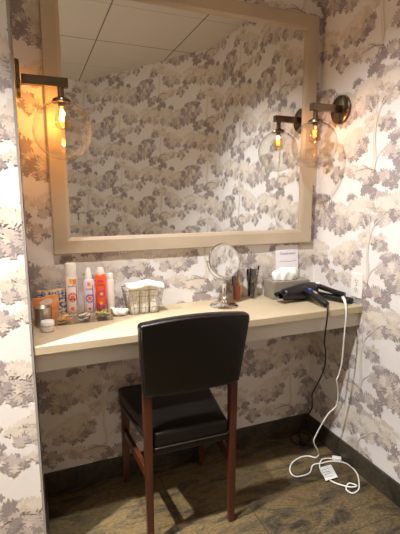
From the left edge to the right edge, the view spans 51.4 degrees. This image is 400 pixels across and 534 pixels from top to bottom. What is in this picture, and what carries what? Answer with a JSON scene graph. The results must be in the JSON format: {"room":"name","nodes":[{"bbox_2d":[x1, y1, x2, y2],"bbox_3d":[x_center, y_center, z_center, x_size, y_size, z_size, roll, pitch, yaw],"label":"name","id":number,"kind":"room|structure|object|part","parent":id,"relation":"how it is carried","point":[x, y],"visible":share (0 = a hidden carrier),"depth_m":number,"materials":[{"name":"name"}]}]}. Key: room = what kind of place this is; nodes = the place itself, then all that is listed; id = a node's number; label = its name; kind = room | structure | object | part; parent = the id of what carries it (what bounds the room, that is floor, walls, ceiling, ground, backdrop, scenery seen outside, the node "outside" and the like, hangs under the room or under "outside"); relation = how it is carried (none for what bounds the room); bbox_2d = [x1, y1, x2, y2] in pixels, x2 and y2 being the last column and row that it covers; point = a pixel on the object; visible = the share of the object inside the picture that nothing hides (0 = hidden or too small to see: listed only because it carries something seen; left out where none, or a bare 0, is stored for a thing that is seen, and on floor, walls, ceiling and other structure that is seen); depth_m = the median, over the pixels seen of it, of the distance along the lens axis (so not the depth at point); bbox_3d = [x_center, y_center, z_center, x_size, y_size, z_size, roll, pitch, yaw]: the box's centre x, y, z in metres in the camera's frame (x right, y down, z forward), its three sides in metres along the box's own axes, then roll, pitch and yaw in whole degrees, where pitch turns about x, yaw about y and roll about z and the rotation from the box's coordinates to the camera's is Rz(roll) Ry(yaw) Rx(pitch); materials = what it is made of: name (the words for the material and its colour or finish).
{"room":"dressing room","nodes":[
{"label":"dressing room","id":0,"kind":"room"},
{"bbox_2d":[0,0,45,533],"bbox_3d":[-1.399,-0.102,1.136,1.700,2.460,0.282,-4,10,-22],"label":"wall","id":1,"kind":"structure","parent":0,"point":[21,512],"depth_m":1.37,"materials":[{"name":"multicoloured paper"}]},
{"bbox_2d":[6,0,46,533],"bbox_3d":[-0.564,-0.185,1.317,0.008,2.359,0.009,-4,10,-22],"label":"trim","id":2,"kind":"structure","parent":1,"relation":"attached to","point":[7,1],"depth_m":1.34,"materials":[{"name":"beige"}]},
{"bbox_2d":[43,474,49,533],"bbox_3d":[-0.620,1.000,1.687,0.012,0.101,0.390,-4,10,-22],"label":"baseboard","id":3,"kind":"structure","parent":1,"relation":"attached to","point":[44,477],"depth_m":1.66,"materials":[{"name":"wood"}]},
{"bbox_2d":[13,58,91,159],"bbox_3d":[-0.523,-0.559,1.504,0.254,0.336,0.210,-4,10,-22],"label":"wall sconce","id":4,"kind":"object","parent":1,"relation":"attached to","point":[61,83],"visible":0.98,"depth_m":1.47,"materials":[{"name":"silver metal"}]},
{"bbox_3d":[-0.551,-0.659,1.476,0.156,0.032,0.028,-4,10,-22],"label":"arm","id":5,"kind":"part","parent":4,"relation":"part of","materials":[{"name":"brown metal"}]},
{"bbox_3d":[-0.502,-0.630,1.501,0.023,0.036,0.023,-4,10,-22],"label":"stem","id":6,"kind":"part","parent":4,"relation":"part of","materials":[{"name":"brown metal"}]},
{"bbox_2d":[51,96,70,107],"bbox_3d":[-0.502,-0.597,1.506,0.068,0.034,0.068,-4,10,-22],"label":"socket","id":7,"kind":"object","parent":4,"relation":"attached to","point":[61,101],"depth_m":1.49,"materials":[{"name":"silver metal"}]},
{"bbox_3d":[-0.502,-0.496,1.523,0.210,0.204,0.210,-4,10,-22],"label":"glass globe","id":8,"kind":"part","parent":4,"relation":"part of"},
{"bbox_2d":[10,0,324,473],"bbox_3d":[-0.021,-0.247,1.989,1.506,2.460,0.094,-4,10,-22],"label":"wall","id":9,"kind":"structure","parent":0,"point":[80,410],"depth_m":1.90,"materials":[{"name":"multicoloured paper"}]},
{"bbox_2d":[46,413,306,494],"bbox_3d":[-0.040,0.927,2.119,1.392,0.101,0.012,-4,10,-22],"label":"baseboard","id":10,"kind":"structure","parent":9,"relation":"attached to","point":[86,474],"depth_m":2.05,"materials":[{"name":"black wood"}]},
{"bbox_2d":[39,0,319,254],"bbox_3d":[-0.015,-0.629,1.866,1.273,1.092,0.027,-4,10,-22],"label":"wall mirror","id":11,"kind":"object","parent":9,"relation":"attached to","point":[194,109],"visible":0.97,"depth_m":1.83,"materials":[{"name":"beige wood"}]},
{"bbox_2d":[33,295,362,372],"bbox_3d":[0.027,0.244,1.835,1.413,0.098,0.377,-4,10,-22],"label":"countertop","id":12,"kind":"structure","parent":9,"relation":"attached to","point":[72,343],"depth_m":1.71,"materials":[{"name":"paint"}]},
{"bbox_2d":[35,305,51,328],"bbox_3d":[-0.605,0.193,1.614,0.065,0.078,0.065,-4,10,-22],"label":"tumbler","id":13,"kind":"object","parent":12,"relation":"on","point":[42,312],"visible":0.73,"depth_m":1.59,"materials":[{"name":"silver metal"}]},
{"bbox_2d":[32,294,58,323],"bbox_3d":[-0.615,0.167,1.665,0.100,0.110,0.021,-5,10,-25],"label":"packet","id":14,"kind":"object","parent":12,"relation":"on","point":[53,300],"visible":0.63,"depth_m":1.66,"materials":[{"name":"orange"}]},
{"bbox_2d":[40,319,54,332],"bbox_3d":[-0.571,0.221,1.560,0.049,0.040,0.049,-4,10,-22],"label":"jar","id":15,"kind":"object","parent":12,"relation":"on","point":[47,325],"visible":1,"depth_m":1.54,"materials":[{"name":"beige"}]},
{"bbox_3d":[-0.571,0.209,1.558,0.049,0.016,0.049,-4,10,-22],"label":"lid","id":16,"kind":"part","parent":15,"relation":"part of","materials":[{"name":"white plastic"}]},
{"bbox_2d":[36,288,66,316],"bbox_3d":[-0.604,0.152,1.722,0.136,0.123,0.040,-4,10,-23],"label":"pouch","id":17,"kind":"object","parent":12,"relation":"on","point":[61,292],"visible":0.44,"depth_m":1.72,"materials":[{"name":"fabric"}]},
{"bbox_2d":[65,262,78,319],"bbox_3d":[-0.525,0.099,1.706,0.047,0.234,0.048,-4,10,-22],"label":"spray can","id":18,"kind":"object","parent":12,"relation":"on","point":[70,267],"visible":0.95,"depth_m":1.69,"materials":[{"name":"beige metal"}]},
{"bbox_2d":[54,309,94,325],"bbox_3d":[-0.468,0.199,1.682,0.224,0.041,0.056,-4,10,-21],"label":"organizer","id":19,"kind":"object","parent":12,"relation":"on","point":[93,313],"visible":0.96,"depth_m":1.67,"materials":[{"name":"plastic"}]},
{"bbox_2d":[83,267,95,318],"bbox_3d":[-0.460,0.106,1.729,0.046,0.211,0.047,-4,10,-22],"label":"spray can","id":20,"kind":"object","parent":12,"relation":"on","point":[88,283],"visible":0.94,"depth_m":1.71,"materials":[{"name":"white metal"}]},
{"bbox_2d":[95,267,106,314],"bbox_3d":[-0.416,0.103,1.749,0.044,0.210,0.045,-4,10,-22],"label":"spray can","id":21,"kind":"object","parent":12,"relation":"on","point":[100,277],"visible":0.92,"depth_m":1.73,"materials":[{"name":"orange metal"}]},
{"bbox_2d":[106,273,114,314],"bbox_3d":[-0.382,0.114,1.778,0.033,0.179,0.033,-4,10,-22],"label":"slim bottle","id":22,"kind":"object","parent":12,"relation":"on","point":[110,281],"visible":0.85,"depth_m":1.76,"materials":[{"name":"beige plastic"}]},
{"bbox_2d":[110,307,129,315],"bbox_3d":[-0.341,0.187,1.767,0.085,0.039,0.049,-2,10,-13],"label":"bowl","id":23,"kind":"object","parent":12,"relation":"on","point":[116,311],"visible":1,"depth_m":1.75,"materials":[{"name":"white ceramic"}]},
{"bbox_2d":[121,286,163,314],"bbox_3d":[-0.251,0.141,1.821,0.171,0.109,0.115,-4,10,-20],"label":"wire basket","id":24,"kind":"object","parent":12,"relation":"on","point":[123,290],"visible":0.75,"depth_m":1.78,"materials":[{"name":"silver metal"}]},
{"bbox_2d":[129,289,138,313],"bbox_3d":[-0.284,0.139,1.786,0.044,0.119,0.035,6,11,31],"label":"rolled towel","id":25,"kind":"object","parent":24,"relation":"in","point":[135,299],"visible":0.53,"depth_m":1.77,"materials":[{"name":"white fabric"}]},
{"bbox_2d":[139,286,148,312],"bbox_3d":[-0.243,0.134,1.801,0.043,0.125,0.035,-6,11,-31],"label":"rolled towel","id":26,"kind":"object","parent":24,"relation":"in","point":[144,300],"visible":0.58,"depth_m":1.79,"materials":[{"name":"white fabric"}]},
{"bbox_2d":[124,279,164,289],"bbox_3d":[-0.236,0.074,1.772,0.166,0.037,0.065,-4,10,-23],"label":"folded towel","id":27,"kind":"object","parent":24,"relation":"on","point":[143,283],"visible":1,"depth_m":1.75,"materials":[{"name":"white fabric"}]},
{"bbox_2d":[149,286,157,311],"bbox_3d":[-0.203,0.132,1.818,0.035,0.122,0.044,-1,9,-4],"label":"rolled towel","id":28,"kind":"object","parent":24,"relation":"in","point":[153,299],"visible":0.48,"depth_m":1.80,"materials":[{"name":"white fabric"}]},
{"bbox_2d":[206,243,240,309],"bbox_3d":[0.110,0.038,1.898,0.132,0.288,0.132,3,10,19],"label":"mirror","id":29,"kind":"object","parent":12,"relation":"on","point":[224,261],"visible":1,"depth_m":1.89,"materials":[{"name":"silver metal"}]},
{"bbox_2d":[275,245,297,275],"bbox_3d":[0.453,0.012,2.164,0.136,0.249,0.020,-4,10,-22],"label":"paper sign","id":30,"kind":"object","parent":12,"relation":"on","point":[286,255],"visible":0.34,"depth_m":2.16,"materials":[{"name":"white paper"}]},
{"bbox_2d":[264,267,309,299],"bbox_3d":[0.438,0.075,2.098,0.208,0.147,0.096,-3,10,-19],"label":"tissue box","id":31,"kind":"object","parent":12,"relation":"on","point":[282,278],"visible":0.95,"depth_m":2.06,"materials":[{"name":"grey cardboard"}]},
{"bbox_2d":[274,282,328,445],"bbox_3d":[0.546,0.523,2.093,0.271,0.905,0.351,6,11,34],"label":"hair dryer","id":32,"kind":"object","parent":12,"relation":"on","point":[307,290],"visible":1,"depth_m":1.97,"materials":[{"name":"black plastic"}]},
{"bbox_3d":[0.537,0.557,2.082,0.117,0.840,0.401,1,9,5],"label":"cord","id":33,"kind":"part","parent":32,"relation":"part of","materials":[{"name":"black plastic"}]},
{"bbox_3d":[0.535,0.140,1.932,0.037,0.066,0.154,-5,11,-27],"label":"handle","id":34,"kind":"part","parent":32,"relation":"part of","materials":[{"name":"black plastic"}]},
{"bbox_2d":[289,282,359,493],"bbox_3d":[0.627,0.546,1.968,0.330,0.901,0.308,6,11,34],"label":"hair straightener","id":35,"kind":"object","parent":12,"relation":"on","point":[328,472],"visible":0.95,"depth_m":1.99,"materials":[{"name":"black plastic"}]},
{"bbox_3d":[0.625,0.109,2.018,0.163,0.052,0.044,9,13,43],"label":"arm","id":36,"kind":"part","parent":35,"relation":"part of","materials":[{"name":"black plastic"}]},
{"bbox_3d":[0.638,0.145,2.020,0.053,0.033,0.213,-9,13,-42],"label":"arm","id":37,"kind":"part","parent":35,"relation":"part of","materials":[{"name":"black plastic"}]},
{"bbox_3d":[0.182,0.104,2.010,0.060,0.118,0.060,-4,10,-22],"label":"clear cup","id":38,"kind":"object","parent":12,"relation":"on","visible":0},
{"bbox_2d":[232,275,235,298],"bbox_3d":[0.164,0.097,2.006,0.023,0.121,0.006,-1,9,-5],"label":"comb","id":39,"kind":"object","parent":38,"relation":"in","point":[234,276],"visible":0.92,"depth_m":2.00,"materials":[{"name":"black plastic"}]},
{"bbox_2d":[234,279,239,299],"bbox_3d":[0.179,0.108,1.999,0.030,0.101,0.004,-1,11,0],"label":"comb","id":40,"kind":"object","parent":38,"relation":"in","point":[237,287],"visible":1,"depth_m":2.00,"materials":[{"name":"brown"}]},
{"bbox_2d":[236,268,243,284],"bbox_3d":[0.190,0.079,2.021,0.047,0.154,0.010,-2,10,-13],"label":"comb","id":41,"kind":"object","parent":38,"relation":"in","point":[239,270],"visible":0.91,"depth_m":2.01,"materials":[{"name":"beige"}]},
{"bbox_3d":[0.258,0.095,2.062,0.060,0.118,0.060,-4,10,-22],"label":"clear cup","id":42,"kind":"object","parent":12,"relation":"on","visible":0},
{"bbox_2d":[247,269,251,295],"bbox_3d":[0.247,0.078,2.065,0.028,0.139,0.004,-2,10,-1],"label":"comb","id":43,"kind":"object","parent":42,"relation":"in","point":[248,273],"visible":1,"depth_m":2.06,"materials":[{"name":"black plastic"}]},
{"bbox_2d":[249,268,256,296],"bbox_3d":[0.260,0.077,2.051,0.034,0.145,0.004,0,9,-1],"label":"comb","id":44,"kind":"object","parent":42,"relation":"in","point":[251,272],"visible":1,"depth_m":2.05,"materials":[{"name":"black plastic"}]},
{"bbox_2d":[48,430,399,533],"bbox_3d":[-0.326,1.280,0.601,3.316,0.100,2.880,-4,10,-22],"label":"floor","id":45,"kind":"structure","parent":0,"point":[190,497],"depth_m":1.83,"materials":[{"name":"stone"}]},
{"bbox_2d":[118,311,249,533],"bbox_3d":[-0.093,0.580,1.742,0.422,0.910,0.515,-4,10,-21],"label":"dining chair","id":46,"kind":"object","parent":45,"relation":"on","point":[174,407],"visible":1,"depth_m":1.53,"materials":[{"name":"black leather"}]},
{"bbox_3d":[-0.341,0.822,1.924,0.036,0.375,0.036,-4,10,-21],"label":"leg","id":47,"kind":"part","parent":46,"relation":"part of","materials":[{"name":"brown wood"}]},
{"bbox_3d":[-0.190,0.752,1.545,0.032,0.635,0.032,-4,10,-21],"label":"leg","id":48,"kind":"part","parent":46,"relation":"part of","materials":[{"name":"brown wood"}]},
{"bbox_2d":[118,384,227,446],"bbox_3d":[-0.107,0.595,1.780,0.414,0.072,0.440,-4,10,-21],"label":"seat cushion","id":49,"kind":"object","parent":46,"relation":"on","point":[189,418],"depth_m":1.64,"materials":[{"name":"black leather"}]},
{"bbox_3d":[-0.106,0.643,1.787,0.404,0.034,0.426,-4,10,-21],"label":"seat","id":50,"kind":"part","parent":46,"relation":"part of","materials":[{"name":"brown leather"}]},
{"bbox_3d":[-0.021,0.309,1.504,0.412,0.300,0.104,-4,10,-21],"label":"backrest","id":51,"kind":"part","parent":46,"relation":"part of","materials":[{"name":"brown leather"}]},
{"bbox_3d":[-0.001,0.800,2.051,0.036,0.375,0.036,-4,10,-21],"label":"leg","id":52,"kind":"part","parent":46,"relation":"part of","materials":[{"name":"brown wood"}]},
{"bbox_3d":[0.127,0.731,1.665,0.032,0.635,0.032,-4,10,-21],"label":"leg","id":53,"kind":"part","parent":46,"relation":"part of","materials":[{"name":"brown wood"}]},
{"bbox_2d":[307,0,399,483],"bbox_3d":[0.900,-0.186,1.603,0.094,2.460,1.330,-4,10,-22],"label":"wall","id":54,"kind":"structure","parent":0,"point":[357,218],"depth_m":1.89,"materials":[{"name":"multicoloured paper"}]},
{"bbox_2d":[291,95,350,167],"bbox_3d":[0.552,-0.633,1.934,0.254,0.336,0.210,-4,10,-22],"label":"wall sconce","id":55,"kind":"object","parent":54,"relation":"attached to","point":[340,110],"visible":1,"depth_m":1.92,"materials":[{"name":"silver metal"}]},
{"bbox_3d":[0.532,-0.567,1.936,0.210,0.204,0.210,-4,10,-22],"label":"glass globe","id":56,"kind":"part","parent":55,"relation":"part of"},
{"bbox_3d":[0.532,-0.701,1.914,0.023,0.036,0.023,-4,10,-22],"label":"stem","id":57,"kind":"part","parent":55,"relation":"part of","materials":[{"name":"brown metal"}]},
{"bbox_2d":[308,118,322,125],"bbox_3d":[0.532,-0.668,1.920,0.068,0.034,0.068,-4,10,-22],"label":"socket","id":58,"kind":"object","parent":55,"relation":"attached to","point":[315,121],"depth_m":1.90,"materials":[{"name":"silver metal"}]},
{"bbox_3d":[0.580,-0.737,1.928,0.156,0.032,0.028,-4,10,-22],"label":"arm","id":59,"kind":"part","parent":55,"relation":"part of","materials":[{"name":"brown metal"}]},
{"bbox_2d":[306,413,399,507],"bbox_3d":[0.858,0.981,1.777,0.012,0.101,1.330,-4,10,-22],"label":"baseboard","id":60,"kind":"structure","parent":54,"relation":"attached to","point":[369,471],"depth_m":2.00,"materials":[{"name":"dark painted wood"}]},
{"bbox_2d":[350,272,362,298],"bbox_3d":[0.732,0.086,1.945,0.006,0.116,0.072,-4,10,-22],"label":"wall outlet","id":61,"kind":"object","parent":54,"relation":"attached to","point":[356,278],"visible":1,"depth_m":1.94,"materials":[{"name":"white plastic"}]}
]}

